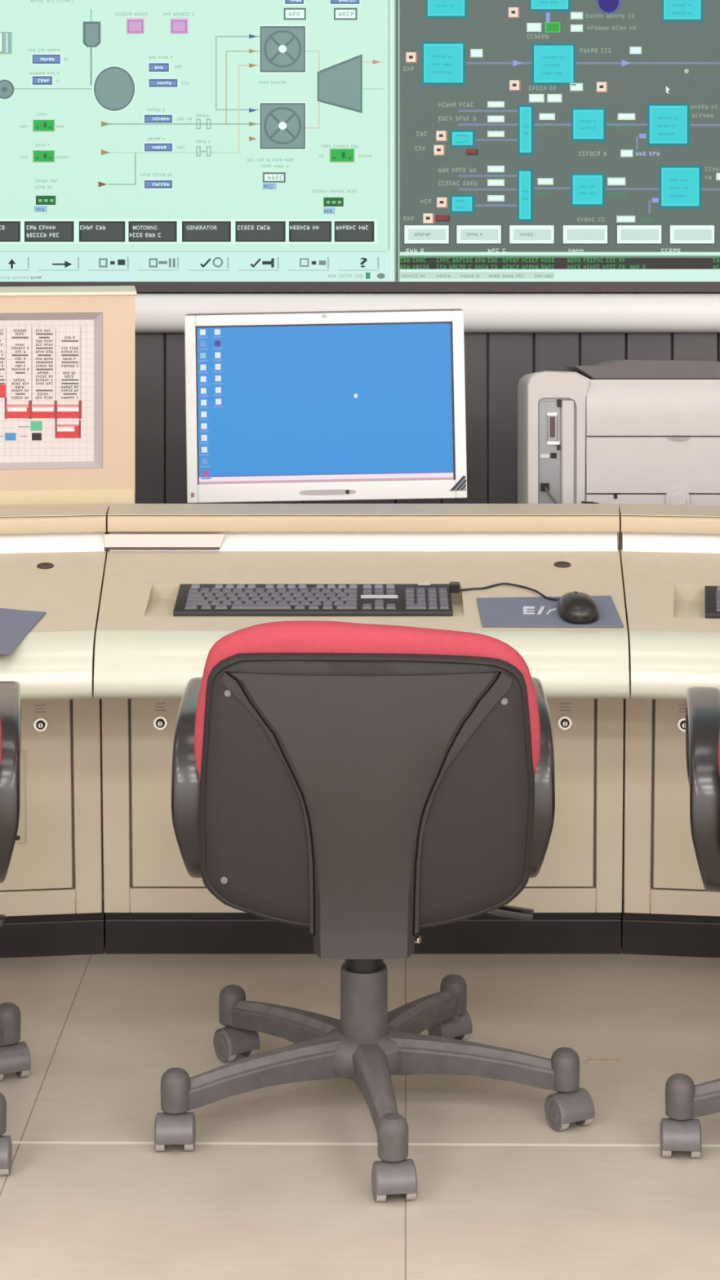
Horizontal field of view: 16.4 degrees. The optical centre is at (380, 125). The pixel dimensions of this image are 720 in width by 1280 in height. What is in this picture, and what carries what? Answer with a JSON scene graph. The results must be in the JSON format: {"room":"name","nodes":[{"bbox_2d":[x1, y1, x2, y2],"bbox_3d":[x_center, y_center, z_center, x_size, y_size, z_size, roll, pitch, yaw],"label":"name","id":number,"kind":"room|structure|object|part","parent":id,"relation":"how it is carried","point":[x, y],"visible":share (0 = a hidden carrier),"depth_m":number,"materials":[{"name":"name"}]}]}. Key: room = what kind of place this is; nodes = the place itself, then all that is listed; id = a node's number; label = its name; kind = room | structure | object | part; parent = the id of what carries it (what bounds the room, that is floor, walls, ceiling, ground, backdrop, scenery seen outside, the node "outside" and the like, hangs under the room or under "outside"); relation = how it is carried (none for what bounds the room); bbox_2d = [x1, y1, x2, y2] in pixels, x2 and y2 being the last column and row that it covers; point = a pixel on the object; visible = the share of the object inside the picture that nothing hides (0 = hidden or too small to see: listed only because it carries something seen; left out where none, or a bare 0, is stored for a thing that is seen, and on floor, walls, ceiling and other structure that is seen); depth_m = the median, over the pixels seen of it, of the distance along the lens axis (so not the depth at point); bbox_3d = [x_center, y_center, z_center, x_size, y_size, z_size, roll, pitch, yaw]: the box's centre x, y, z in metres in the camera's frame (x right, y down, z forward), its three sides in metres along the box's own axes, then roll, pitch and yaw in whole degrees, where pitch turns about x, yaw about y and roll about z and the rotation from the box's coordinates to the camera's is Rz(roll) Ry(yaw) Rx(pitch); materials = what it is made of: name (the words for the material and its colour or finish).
{"room":"control room","nodes":[
{"label":"control room","id":0,"kind":"room"},
{"bbox_2d":[0,893,719,1279],"bbox_3d":[0.000,1.465,1.100,7.200,0.050,9.400,0,0,0],"label":"floor","id":1,"kind":"structure","parent":0,"point":[275,1184],"depth_m":3.54,"materials":[{"name":"tile"}]},
{"bbox_2d":[0,680,31,1175],"bbox_3d":[-0.811,1.058,3.603,0.607,0.761,0.646,0,0,-8],"label":"office chair","id":2,"kind":"object","parent":1,"relation":"on","point":[15,1056],"visible":1,"depth_m":3.51,"materials":[{"name":"black plastic"}]},
{"bbox_2d":[0,720,1,764],"bbox_3d":[-0.753,0.887,3.380,0.476,0.419,0.105,0,0,-8],"label":"cushion","id":3,"kind":"object","parent":2,"relation":"on","point":[0,720],"depth_m":3.41,"materials":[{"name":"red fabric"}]},
{"bbox_3d":[-0.636,1.129,3.598,0.191,0.040,0.028,0,0,1],"label":"lever","id":4,"kind":"part","parent":2,"relation":"part of","materials":[{"name":"black plastic"}]},
{"bbox_3d":[-0.642,1.358,3.511,0.286,0.062,0.052,0,0,31],"label":"leg","id":5,"kind":"part","parent":2,"relation":"part of","materials":[{"name":"plastic"}]},
{"bbox_3d":[-0.659,1.358,3.713,0.286,0.062,0.052,0,0,-41],"label":"leg","id":6,"kind":"part","parent":2,"relation":"part of","materials":[{"name":"plastic"}]},
{"bbox_3d":[-0.556,0.957,3.654,0.060,0.242,0.391,0,0,-8],"label":"armrest","id":7,"kind":"part","parent":2,"relation":"part of","materials":[{"name":"black plastic"}]},
{"bbox_2d":[0,503,109,958],"bbox_3d":[-0.958,1.064,4.552,1.006,0.753,1.282,0,0,-7],"label":"control console","id":8,"kind":"object","parent":1,"relation":"on","point":[53,557],"visible":0.84,"depth_m":4.25,"materials":[{"name":"laminate"}]},
{"bbox_3d":[-0.692,1.135,4.217,0.184,0.166,0.037,0,0,-7],"label":"plate","id":9,"kind":"part","parent":8,"relation":"part of","materials":[{"name":"beige metal"}]},
{"bbox_2d":[0,608,45,655],"bbox_3d":[-0.684,0.812,4.049,0.236,0.044,0.188,0,0,10],"label":"mouse pad","id":10,"kind":"object","parent":8,"relation":"on","point":[15,624],"visible":1,"depth_m":4.06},
{"bbox_3d":[-0.717,1.109,4.219,0.393,0.387,0.098,0,0,-7],"label":"cabinet door","id":11,"kind":"part","parent":8,"relation":"part of","materials":[{"name":"metal"}]},
{"bbox_3d":[-0.915,1.133,4.200,0.891,0.435,0.110,0,0,-7],"label":"door frame","id":12,"kind":"part","parent":8,"relation":"part of","materials":[{"name":"metal"}]},
{"bbox_3d":[-0.939,0.739,4.396,0.905,0.036,0.044,0,0,-7],"label":"riser panel","id":13,"kind":"part","parent":8,"relation":"part of","materials":[{"name":"white"}]},
{"bbox_2d":[0,549,106,631],"bbox_3d":[-0.914,0.786,4.195,0.907,0.068,0.388,0,0,-7],"label":"countertop","id":14,"kind":"structure","parent":8,"relation":"on","point":[68,592],"depth_m":4.25,"materials":[{"name":"beige laminate"}]},
{"bbox_2d":[0,285,136,506],"bbox_3d":[-0.858,0.561,4.616,0.806,0.514,0.169,0,0,-7],"label":"panel","id":15,"kind":"object","parent":8,"relation":"on","point":[67,353],"visible":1,"depth_m":4.58,"materials":[{"name":"plastic"}]},
{"bbox_3d":[-0.848,0.742,4.535,0.799,0.152,0.005,0,0,-7],"label":"rail","id":16,"kind":"part","parent":15,"relation":"part of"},
{"bbox_2d":[93,503,629,954],"bbox_3d":[-0.031,1.064,4.609,1.006,0.753,1.282,0,0,0],"label":"control console","id":17,"kind":"object","parent":1,"relation":"on","point":[146,656],"visible":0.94,"depth_m":4.29,"materials":[{"name":"beige laminate"}]},
{"bbox_2d":[104,533,225,549],"bbox_3d":[-0.382,0.737,4.428,0.213,0.027,0.002,0,0,0],"label":"paper sheet","id":18,"kind":"object","parent":17,"relation":"on","point":[112,541],"visible":1,"depth_m":4.43,"materials":[{"name":"white paper"}]},
{"bbox_3d":[-0.230,1.109,4.249,0.393,0.387,0.098,0,0,0],"label":"cabinet door","id":19,"kind":"part","parent":17,"relation":"part of","materials":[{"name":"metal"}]},
{"bbox_2d":[143,582,465,616],"bbox_3d":[-0.127,0.795,4.191,0.529,0.028,0.157,0,0,0],"label":"keyboard tray","id":20,"kind":"object","parent":17,"relation":"on","point":[159,598],"depth_m":4.25,"materials":[{"name":"laminate"}]},
{"bbox_2d":[173,582,453,616],"bbox_3d":[-0.112,0.792,4.188,0.460,0.033,0.142,0,0,0],"label":"keyboard","id":21,"kind":"object","parent":17,"relation":"on","point":[421,598],"visible":0.99,"depth_m":4.17,"materials":[{"name":"grey plastic"}]},
{"bbox_2d":[417,582,430,585],"bbox_3d":[0.073,0.778,4.249,0.021,0.005,0.004,0,0,0],"label":"light","id":22,"kind":"object","parent":21,"relation":"on","point":[419,583],"depth_m":4.25,"materials":[{"name":"grey plastic"}]},
{"bbox_2d":[184,308,466,503],"bbox_3d":[-0.106,0.586,4.890,0.543,0.464,0.260,0,0,0],"label":"monitor","id":23,"kind":"object","parent":17,"relation":"on","point":[313,406],"visible":0.79,"depth_m":4.81,"materials":[{"name":"white plastic"}]},
{"bbox_2d":[96,549,626,630],"bbox_3d":[-0.031,0.786,4.249,0.907,0.068,0.388,0,0,0],"label":"countertop","id":24,"kind":"structure","parent":17,"relation":"on","point":[129,575],"depth_m":4.31,"materials":[{"name":"beige laminate"}]},
{"bbox_3d":[-0.031,1.133,4.255,0.891,0.435,0.110,0,0,0],"label":"door frame","id":25,"kind":"part","parent":17,"relation":"part of","materials":[{"name":"metal"}]},
{"bbox_3d":[-0.031,0.739,4.452,0.905,0.036,0.044,0,0,0],"label":"riser panel","id":26,"kind":"part","parent":17,"relation":"part of","materials":[{"name":"white"}]},
{"bbox_2d":[476,595,623,627],"bbox_3d":[0.277,0.802,4.132,0.234,0.026,0.140,0,0,0],"label":"mouse pad","id":27,"kind":"object","parent":17,"relation":"on","point":[519,611],"visible":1,"depth_m":4.12,"materials":[{"name":"grey"}]},
{"bbox_2d":[449,582,599,624],"bbox_3d":[0.247,0.791,4.176,0.284,0.040,0.101,0,0,36],"label":"mouse","id":28,"kind":"object","parent":27,"relation":"on","point":[573,607],"visible":1,"depth_m":4.09,"materials":[{"name":"black plastic"}]},
{"bbox_3d":[0.168,1.109,4.249,0.393,0.387,0.098,0,0,0],"label":"cabinet door","id":29,"kind":"part","parent":17,"relation":"part of","materials":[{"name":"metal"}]},
{"bbox_2d":[517,359,719,548],"bbox_3d":[0.491,0.635,4.972,0.419,0.366,0.376,0,0,0],"label":"printer","id":30,"kind":"object","parent":17,"relation":"on","point":[624,431],"visible":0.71,"depth_m":4.80,"materials":[{"name":"plastic"}]},
{"bbox_3d":[0.324,0.639,4.810,0.042,0.217,0.003,0,0,0],"label":"port plate","id":31,"kind":"part","parent":30,"relation":"part of","materials":[{"name":"silver metal"}]},
{"bbox_2d":[550,417,555,437],"bbox_3d":[0.329,0.579,4.803,0.010,0.039,0.002,0,0,0],"label":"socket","id":32,"kind":"object","parent":30,"relation":"attached to","point":[552,419],"depth_m":4.80,"materials":[{"name":"grey"}]},
{"bbox_3d":[0.406,0.731,4.795,0.043,0.022,0.003,0,0,0],"label":"cord","id":33,"kind":"part","parent":30,"relation":"part of","materials":[{"name":"black plastic"}]},
{"bbox_3d":[0.537,0.485,4.962,0.327,0.067,0.276,0,0,0],"label":"lid","id":34,"kind":"part","parent":30,"relation":"part of","materials":[{"name":"grey plastic"}]},
{"bbox_2d":[586,493,719,508],"bbox_3d":[0.544,0.728,4.806,0.300,0.039,0.016,0,0,0],"label":"tray","id":35,"kind":"object","parent":30,"relation":"on","point":[646,499],"depth_m":4.80,"materials":[{"name":"plastic"}]},
{"bbox_2d":[154,620,595,1201],"bbox_3d":[-0.006,1.058,3.647,0.624,0.761,0.639,0,0,0],"label":"office chair","id":36,"kind":"object","parent":1,"relation":"on","point":[366,787],"visible":1,"depth_m":3.38,"materials":[{"name":"grey plastic"}]},
{"bbox_3d":[-0.264,0.957,3.681,0.060,0.242,0.391,0,0,0],"label":"armrest","id":37,"kind":"part","parent":36,"relation":"part of","materials":[{"name":"black plastic"}]},
{"bbox_3d":[-0.180,1.358,3.584,0.286,0.062,0.052,0,0,-26],"label":"leg","id":38,"kind":"part","parent":36,"relation":"part of","materials":[{"name":"plastic"}]},
{"bbox_3d":[-0.145,1.358,3.784,0.052,0.062,0.286,0,0,-44],"label":"leg","id":39,"kind":"part","parent":36,"relation":"part of","materials":[{"name":"plastic"}]},
{"bbox_2d":[194,620,540,780],"bbox_3d":[-0.019,0.887,3.437,0.476,0.419,0.105,0,0,0],"label":"cushion","id":40,"kind":"object","parent":36,"relation":"on","point":[231,744],"depth_m":3.38,"materials":[{"name":"red fabric"}]},
{"bbox_3d":[-0.001,1.358,3.489,0.052,0.062,0.286,0,0,-8],"label":"leg","id":41,"kind":"part","parent":36,"relation":"part of","materials":[{"name":"plastic"}]},
{"bbox_3d":[0.056,1.358,3.813,0.052,0.062,0.286,0,0,28],"label":"leg","id":42,"kind":"part","parent":36,"relation":"part of","materials":[{"name":"plastic"}]},
{"bbox_3d":[0.145,1.358,3.630,0.286,0.062,0.052,0,0,10],"label":"leg","id":43,"kind":"part","parent":36,"relation":"part of","materials":[{"name":"plastic"}]},
{"bbox_3d":[0.127,1.129,3.636,0.191,0.040,0.028,0,0,9],"label":"lever","id":44,"kind":"part","parent":36,"relation":"part of","materials":[{"name":"black plastic"}]},
{"bbox_3d":[0.214,0.957,3.681,0.060,0.242,0.391,0,0,0],"label":"armrest","id":45,"kind":"part","parent":36,"relation":"part of","materials":[{"name":"black plastic"}]},
{"bbox_2d":[587,1058,619,1062],"bbox_3d":[0.343,1.439,3.851,0.049,0.002,0.008,0,0,0],"label":"scrap","id":46,"kind":"object","parent":1,"relation":"on","point":[588,1060],"visible":1,"depth_m":3.85,"materials":[{"name":"beige"}]},
{"bbox_2d":[617,503,719,957],"bbox_3d":[0.896,1.064,4.552,1.006,0.753,1.282,0,0,7],"label":"control console","id":47,"kind":"object","parent":1,"relation":"on","point":[668,553],"visible":0.65,"depth_m":4.25,"materials":[{"name":"laminate"}]},
{"bbox_2d":[621,549,719,632],"bbox_3d":[0.852,0.786,4.195,0.907,0.068,0.388,0,0,7],"label":"countertop","id":48,"kind":"structure","parent":47,"relation":"on","point":[650,578],"depth_m":4.27,"materials":[{"name":"beige laminate"}]},
{"bbox_3d":[0.877,0.739,4.396,0.905,0.036,0.044,0,0,7],"label":"riser panel","id":49,"kind":"part","parent":47,"relation":"part of","materials":[{"name":"white"}]},
{"bbox_3d":[0.853,1.133,4.200,0.891,0.435,0.110,0,0,7],"label":"door frame","id":50,"kind":"part","parent":47,"relation":"part of","materials":[{"name":"metal"}]},
{"bbox_3d":[0.655,1.109,4.219,0.393,0.387,0.098,0,0,7],"label":"cabinet door","id":51,"kind":"part","parent":47,"relation":"part of","materials":[{"name":"metal"}]},
{"bbox_2d":[672,584,719,618],"bbox_3d":[0.750,0.795,4.149,0.529,0.028,0.157,0,0,7],"label":"keyboard tray","id":52,"kind":"object","parent":47,"relation":"on","point":[688,600],"depth_m":4.24,"materials":[{"name":"laminate"}]},
{"bbox_2d":[704,586,719,618],"bbox_3d":[0.768,0.792,4.144,0.460,0.033,0.142,0,0,7],"label":"keyboard","id":53,"kind":"object","parent":47,"relation":"on","point":[712,593],"visible":1,"depth_m":4.15,"materials":[{"name":"grey plastic"}]},
{"bbox_2d":[659,686,719,1157],"bbox_3d":[0.711,1.058,3.544,0.630,0.761,0.620,0,0,6],"label":"office chair","id":54,"kind":"object","parent":1,"relation":"on","point":[685,1100],"visible":1,"depth_m":3.48,"materials":[{"name":"black plastic"}]},
{"bbox_3d":[0.539,1.358,3.534,0.286,0.062,0.052,0,0,-12],"label":"leg","id":55,"kind":"part","parent":54,"relation":"part of","materials":[{"name":"plastic"}]},
{"bbox_3d":[0.473,0.957,3.615,0.060,0.242,0.391,0,0,6],"label":"armrest","id":56,"kind":"part","parent":54,"relation":"part of","materials":[{"name":"black plastic"}]},
{"bbox_2d":[718,730,719,775],"bbox_3d":[0.691,0.887,3.348,0.476,0.419,0.105,0,0,6],"label":"cushion","id":57,"kind":"object","parent":54,"relation":"on","point":[719,731],"depth_m":3.37,"materials":[{"name":"red fabric"}]},
{"bbox_3d":[0.000,-0.060,5.760,7.200,3.000,0.080,0,0,0],"label":"wall","id":58,"kind":"structure","parent":0,"visible":0},
{"bbox_2d":[0,0,396,281],"bbox_3d":[-0.466,-0.029,5.657,1.001,0.761,0.117,0,0,0],"label":"video screen","id":59,"kind":"object","parent":58,"relation":"attached to","point":[141,140],"visible":1,"depth_m":5.60,"materials":[{"name":"green"}]},
{"bbox_2d":[0,280,719,292],"bbox_3d":[0.000,0.362,5.643,7.200,0.023,0.115,0,0,0],"label":"trim","id":60,"kind":"structure","parent":58,"relation":"attached to","point":[140,286],"depth_m":5.59,"materials":[{"name":"grey"}]},
{"bbox_2d":[134,333,719,503],"bbox_3d":[0.000,0.952,5.660,7.200,0.976,0.120,0,0,0],"label":"wall panel","id":61,"kind":"object","parent":58,"relation":"attached to","point":[495,363],"depth_m":5.60,"materials":[{"name":"laminate"}]},
{"bbox_2d":[134,292,719,333],"bbox_3d":[0.000,0.420,5.623,7.200,0.088,0.155,0,0,0],"label":"trim","id":62,"kind":"structure","parent":58,"relation":"attached to","point":[154,312],"depth_m":5.55,"materials":[{"name":"white plastic"}]},
{"bbox_2d":[396,0,719,281],"bbox_3d":[0.536,-0.029,5.656,1.000,0.762,0.117,0,0,0],"label":"video screen","id":63,"kind":"object","parent":58,"relation":"attached to","point":[538,140],"visible":1,"depth_m":5.60,"materials":[{"name":"grey"}]}
]}

